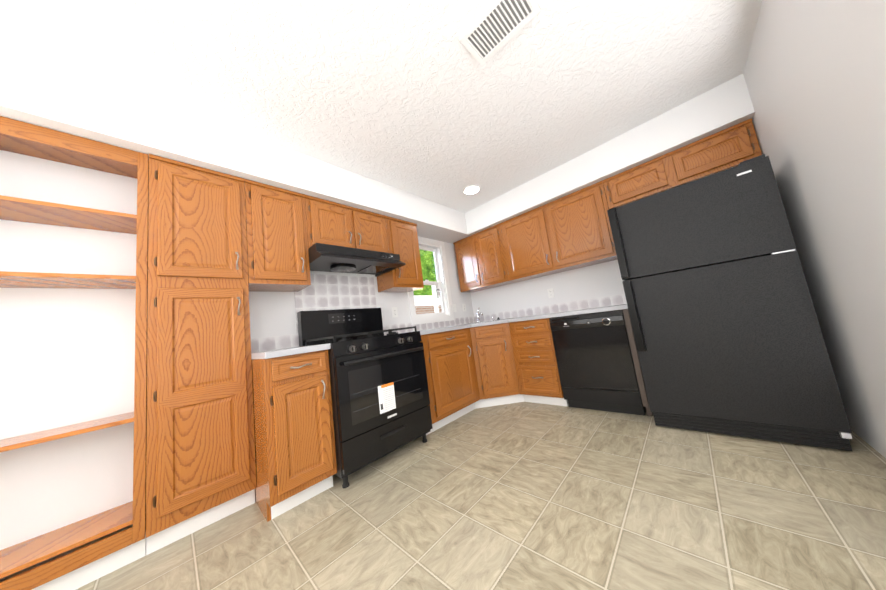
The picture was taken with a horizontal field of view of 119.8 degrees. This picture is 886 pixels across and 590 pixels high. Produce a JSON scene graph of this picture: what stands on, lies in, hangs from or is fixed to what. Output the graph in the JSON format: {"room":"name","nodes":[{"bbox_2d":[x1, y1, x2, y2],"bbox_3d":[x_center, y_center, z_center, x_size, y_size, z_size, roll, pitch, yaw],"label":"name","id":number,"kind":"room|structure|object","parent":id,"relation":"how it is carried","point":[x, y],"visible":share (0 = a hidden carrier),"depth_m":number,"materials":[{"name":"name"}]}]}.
{"room":"kitchen","nodes":[
{"label":"kitchen","id":0,"kind":"room"},
{"bbox_2d":[0,150,473,549],"bbox_3d":[-1.310,0.140,2.195,0.120,2.442,5.000,-14,-9,43],"label":"wall","id":1,"kind":"structure","parent":0,"point":[67,356],"depth_m":1.36,"materials":[{"name":"white paint"}]},
{"bbox_2d":[245,179,310,291],"bbox_3d":[-1.305,-0.425,1.996,0.349,0.748,0.393,-14,-9,43],"label":"upper cabinet","id":2,"kind":"object","parent":1,"relation":"attached to","point":[277,244],"visible":1,"depth_m":1.89,"materials":[{"name":"brown wood"}]},
{"bbox_2d":[305,195,389,252],"bbox_3d":[-0.918,-0.574,2.445,0.349,0.448,0.787,-14,-9,43],"label":"upper cabinet","id":3,"kind":"object","parent":1,"relation":"attached to","point":[332,223],"visible":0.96,"depth_m":2.29,"materials":[{"name":"brown wood"}]},
{"bbox_2d":[308,243,405,276],"bbox_3d":[-0.818,-0.301,2.351,0.523,0.133,0.783,-14,-9,43],"label":"range hood","id":4,"kind":"object","parent":3,"relation":"attached to","point":[330,258],"visible":0.96,"depth_m":2.22,"materials":[{"name":"black metal"}]},
{"bbox_2d":[251,274,476,352],"bbox_3d":[-0.505,0.274,2.921,0.006,0.945,2.838,-14,-9,43],"label":"tile backsplash","id":5,"kind":"structure","parent":1,"relation":"attached to","point":[328,292],"depth_m":2.44,"materials":[{"name":"white tile"}]},
{"bbox_2d":[392,307,397,316],"bbox_3d":[-0.542,0.195,2.900,0.008,0.115,0.070,-14,-9,43],"label":"electrical outlet","id":6,"kind":"object","parent":1,"relation":"attached to","point":[394,312],"visible":1,"depth_m":2.90,"materials":[{"name":"white plastic"}]},
{"bbox_2d":[377,216,423,292],"bbox_3d":[-0.488,-0.427,2.862,0.349,0.748,0.405,-14,-9,43],"label":"upper cabinet","id":7,"kind":"object","parent":1,"relation":"attached to","point":[404,245],"visible":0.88,"depth_m":2.75,"materials":[{"name":"brown wood"}]},
{"bbox_2d":[408,236,453,324],"bbox_3d":[-0.223,-0.197,3.420,0.134,1.138,0.760,-14,-9,43],"label":"window","id":8,"kind":"structure","parent":1,"relation":"in","point":[437,249],"depth_m":3.56,"materials":[{"name":"white paint"}]},
{"bbox_2d":[0,43,754,243],"bbox_3d":[-0.344,-1.178,1.280,2.958,0.308,4.998,-14,-9,43],"label":"soffit","id":9,"kind":"structure","parent":0,"point":[39,91],"depth_m":1.78,"materials":[{"name":"white paint"}]},
{"bbox_2d":[0,0,761,212],"bbox_3d":[-0.367,-1.360,1.302,3.200,0.060,5.240,-14,-9,43],"label":"ceiling","id":10,"kind":"structure","parent":0,"point":[416,97],"depth_m":1.53,"materials":[{"name":"white paint"}]},
{"bbox_2d":[463,185,479,194],"bbox_3d":[0.332,-1.212,2.969,0.196,0.014,0.196,-14,-9,43],"label":"recessed light","id":11,"kind":"object","parent":10,"relation":"in","point":[471,189],"visible":0.98,"depth_m":2.95,"materials":[{"name":"white paint"}]},
{"bbox_2d":[459,0,540,64],"bbox_3d":[0.289,-1.404,1.335,0.360,0.012,0.210,-14,-9,43],"label":"ceiling vent","id":12,"kind":"object","parent":10,"relation":"in","point":[492,30],"visible":1,"depth_m":1.34,"materials":[{"name":"white metal"}]},
{"bbox_2d":[76,402,885,589],"bbox_3d":[-0.048,1.104,1.006,3.200,0.060,5.240,-14,-9,43],"label":"floor","id":13,"kind":"structure","parent":0,"point":[525,496],"depth_m":1.18,"materials":[{"name":"tile"}]},
{"bbox_2d":[0,116,148,589],"bbox_3d":[-1.974,0.260,1.148,0.298,2.128,0.866,-14,-9,43],"label":"open shelf unit","id":14,"kind":"object","parent":13,"relation":"on","point":[77,554],"visible":0.94,"depth_m":1.26,"materials":[{"name":"brown wood"}]},
{"bbox_2d":[146,154,255,554],"bbox_3d":[-1.505,0.255,1.609,0.349,2.128,0.444,-14,-9,43],"label":"pantry cabinet","id":15,"kind":"object","parent":13,"relation":"on","point":[200,460],"visible":1,"depth_m":1.49,"materials":[{"name":"brown wood"}]},
{"bbox_2d":[251,349,336,521],"bbox_3d":[-1.036,0.844,1.725,0.659,0.876,0.362,-14,-9,43],"label":"base cabinet","id":16,"kind":"object","parent":13,"relation":"on","point":[295,456],"visible":0.9,"depth_m":1.51,"materials":[{"name":"brown wood"}]},
{"bbox_2d":[251,343,330,358],"bbox_3d":[-1.097,0.394,1.784,0.637,0.038,0.366,-14,-9,43],"label":"countertop","id":17,"kind":"structure","parent":16,"relation":"on","point":[282,352],"depth_m":1.56,"materials":[{"name":"grey laminate"}]},
{"bbox_2d":[297,308,432,487],"bbox_3d":[-0.628,0.674,2.123,0.718,1.200,0.770,-14,-9,43],"label":"gas range","id":18,"kind":"object","parent":13,"relation":"on","point":[380,395],"visible":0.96,"depth_m":1.88,"materials":[{"name":"black metal"}]},
{"bbox_2d":[420,328,479,436],"bbox_3d":[-0.109,0.841,2.708,0.659,0.876,0.773,-14,-9,43],"label":"base cabinet","id":19,"kind":"object","parent":13,"relation":"on","point":[453,388],"visible":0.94,"depth_m":2.49,"materials":[{"name":"brown wood"}]},
{"bbox_2d":[436,318,523,407],"bbox_3d":[0.559,0.799,3.239,0.913,0.915,0.913,-14,-9,43],"label":"base cabinet","id":20,"kind":"object","parent":13,"relation":"on","point":[496,373],"depth_m":2.81,"materials":[{"name":"brown wood"}]},
{"bbox_2d":[404,304,627,334],"bbox_3d":[0.636,0.270,2.626,2.024,0.037,1.686,-14,-9,43],"label":"countertop","id":21,"kind":"structure","parent":20,"relation":"on","point":[494,323],"depth_m":2.58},
{"bbox_2d":[456,317,514,338],"bbox_3d":[0.512,0.420,3.225,0.844,0.167,0.844,-14,-9,43],"label":"sink basin","id":22,"kind":"object","parent":21,"relation":"in","point":[498,328],"depth_m":2.84,"materials":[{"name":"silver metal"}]},
{"bbox_2d":[476,307,500,322],"bbox_3d":[0.575,0.253,3.444,0.239,0.197,0.323,-14,-9,43],"label":"tap","id":23,"kind":"object","parent":21,"relation":"on","point":[478,315],"depth_m":3.45,"materials":[{"name":"silver metal"}]},
{"bbox_2d":[509,317,568,405],"bbox_3d":[1.139,0.699,2.866,0.453,0.876,0.659,-14,-9,43],"label":"base cabinet","id":24,"kind":"object","parent":13,"relation":"on","point":[537,372],"visible":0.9,"depth_m":2.64,"materials":[{"name":"brown wood"}]},
{"bbox_2d":[549,309,645,415],"bbox_3d":[1.516,0.607,2.494,0.610,0.872,0.628,-14,-9,43],"label":"dishwasher","id":25,"kind":"object","parent":13,"relation":"on","point":[595,362],"visible":0.96,"depth_m":2.26,"materials":[{"name":"black metal"}]},
{"bbox_2d":[623,309,652,415],"bbox_3d":[1.771,0.548,2.292,0.036,0.876,0.628,-14,-9,43],"label":"end panel","id":26,"kind":"object","parent":13,"relation":"on","point":[641,384],"visible":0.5,"depth_m":2.07,"materials":[{"name":"brown laminate"}]},
{"bbox_2d":[607,154,851,450],"bbox_3d":[1.963,0.065,1.946,0.828,1.696,0.790,-14,-9,43],"label":"refrigerator","id":27,"kind":"object","parent":13,"relation":"on","point":[728,335],"visible":1,"depth_m":1.63,"materials":[{"name":"black metal"}]},
{"bbox_2d":[470,260,624,317],"bbox_3d":[1.549,-0.132,3.016,3.200,2.442,0.120,-14,-9,43],"label":"wall","id":28,"kind":"structure","parent":0,"point":[597,280],"depth_m":3.11,"materials":[{"name":"white paint"}]},
{"bbox_2d":[453,224,516,291],"bbox_3d":[0.572,-0.475,3.612,0.775,0.748,0.349,-14,-9,43],"label":"upper cabinet","id":29,"kind":"object","parent":28,"relation":"attached to","point":[480,261],"visible":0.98,"depth_m":3.48,"materials":[{"name":"brown wood"}]},
{"bbox_2d":[475,293,626,321],"bbox_3d":[1.216,0.195,3.244,1.999,0.106,0.006,-14,-9,43],"label":"tile backsplash","id":30,"kind":"structure","parent":28,"relation":"attached to","point":[619,299],"depth_m":3.07,"materials":[{"name":"white tile"}]},
{"bbox_2d":[547,288,554,297],"bbox_3d":[1.320,-0.022,3.144,0.070,0.115,0.008,-14,-9,43],"label":"electrical outlet","id":31,"kind":"object","parent":28,"relation":"attached to","point":[550,293],"visible":1,"depth_m":3.14,"materials":[{"name":"white plastic"}]},
{"bbox_2d":[499,181,617,281],"bbox_3d":[1.270,-0.644,2.953,1.171,0.748,0.349,-14,-9,43],"label":"upper cabinet","id":32,"kind":"object","parent":28,"relation":"attached to","point":[571,231],"visible":0.98,"depth_m":2.77,"materials":[{"name":"brown wood"}]},
{"bbox_2d":[602,118,761,208],"bbox_3d":[2.014,-1.053,2.272,0.952,0.293,0.317,-14,-9,43],"label":"upper cabinet","id":33,"kind":"object","parent":28,"relation":"attached to","point":[727,148],"visible":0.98,"depth_m":2.09,"materials":[{"name":"brown wood"}]},
{"bbox_2d":[743,0,885,457],"bbox_3d":[0.895,-0.396,0.113,0.120,2.442,5.000,-14,-9,43],"label":"wall","id":34,"kind":"structure","parent":0,"point":[814,73],"depth_m":1.20,"materials":[{"name":"white paint"}]},
{"label":"outside","id":35,"kind":"structure","parent":0,"visible":0},
{"bbox_2d":[413,249,436,294],"bbox_3d":[-0.102,-0.763,14.786,6.961,8.890,8.344,-14,-9,43],"label":"tree","id":36,"kind":"object","parent":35,"point":[427,289],"depth_m":10.53,"materials":[{"name":"green plant"}]},
{"bbox_2d":[414,295,441,313],"bbox_3d":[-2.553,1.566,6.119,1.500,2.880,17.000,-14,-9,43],"label":"neighbouring house","id":37,"kind":"structure","parent":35,"point":[429,308],"depth_m":7.75,"materials":[{"name":"brick"}]},
{"bbox_2d":[431,285,438,312],"bbox_3d":[0.001,1.149,5.070,0.120,2.800,0.060,-14,-9,43],"label":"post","id":38,"kind":"object","parent":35,"point":[435,301],"depth_m":5.19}
]}

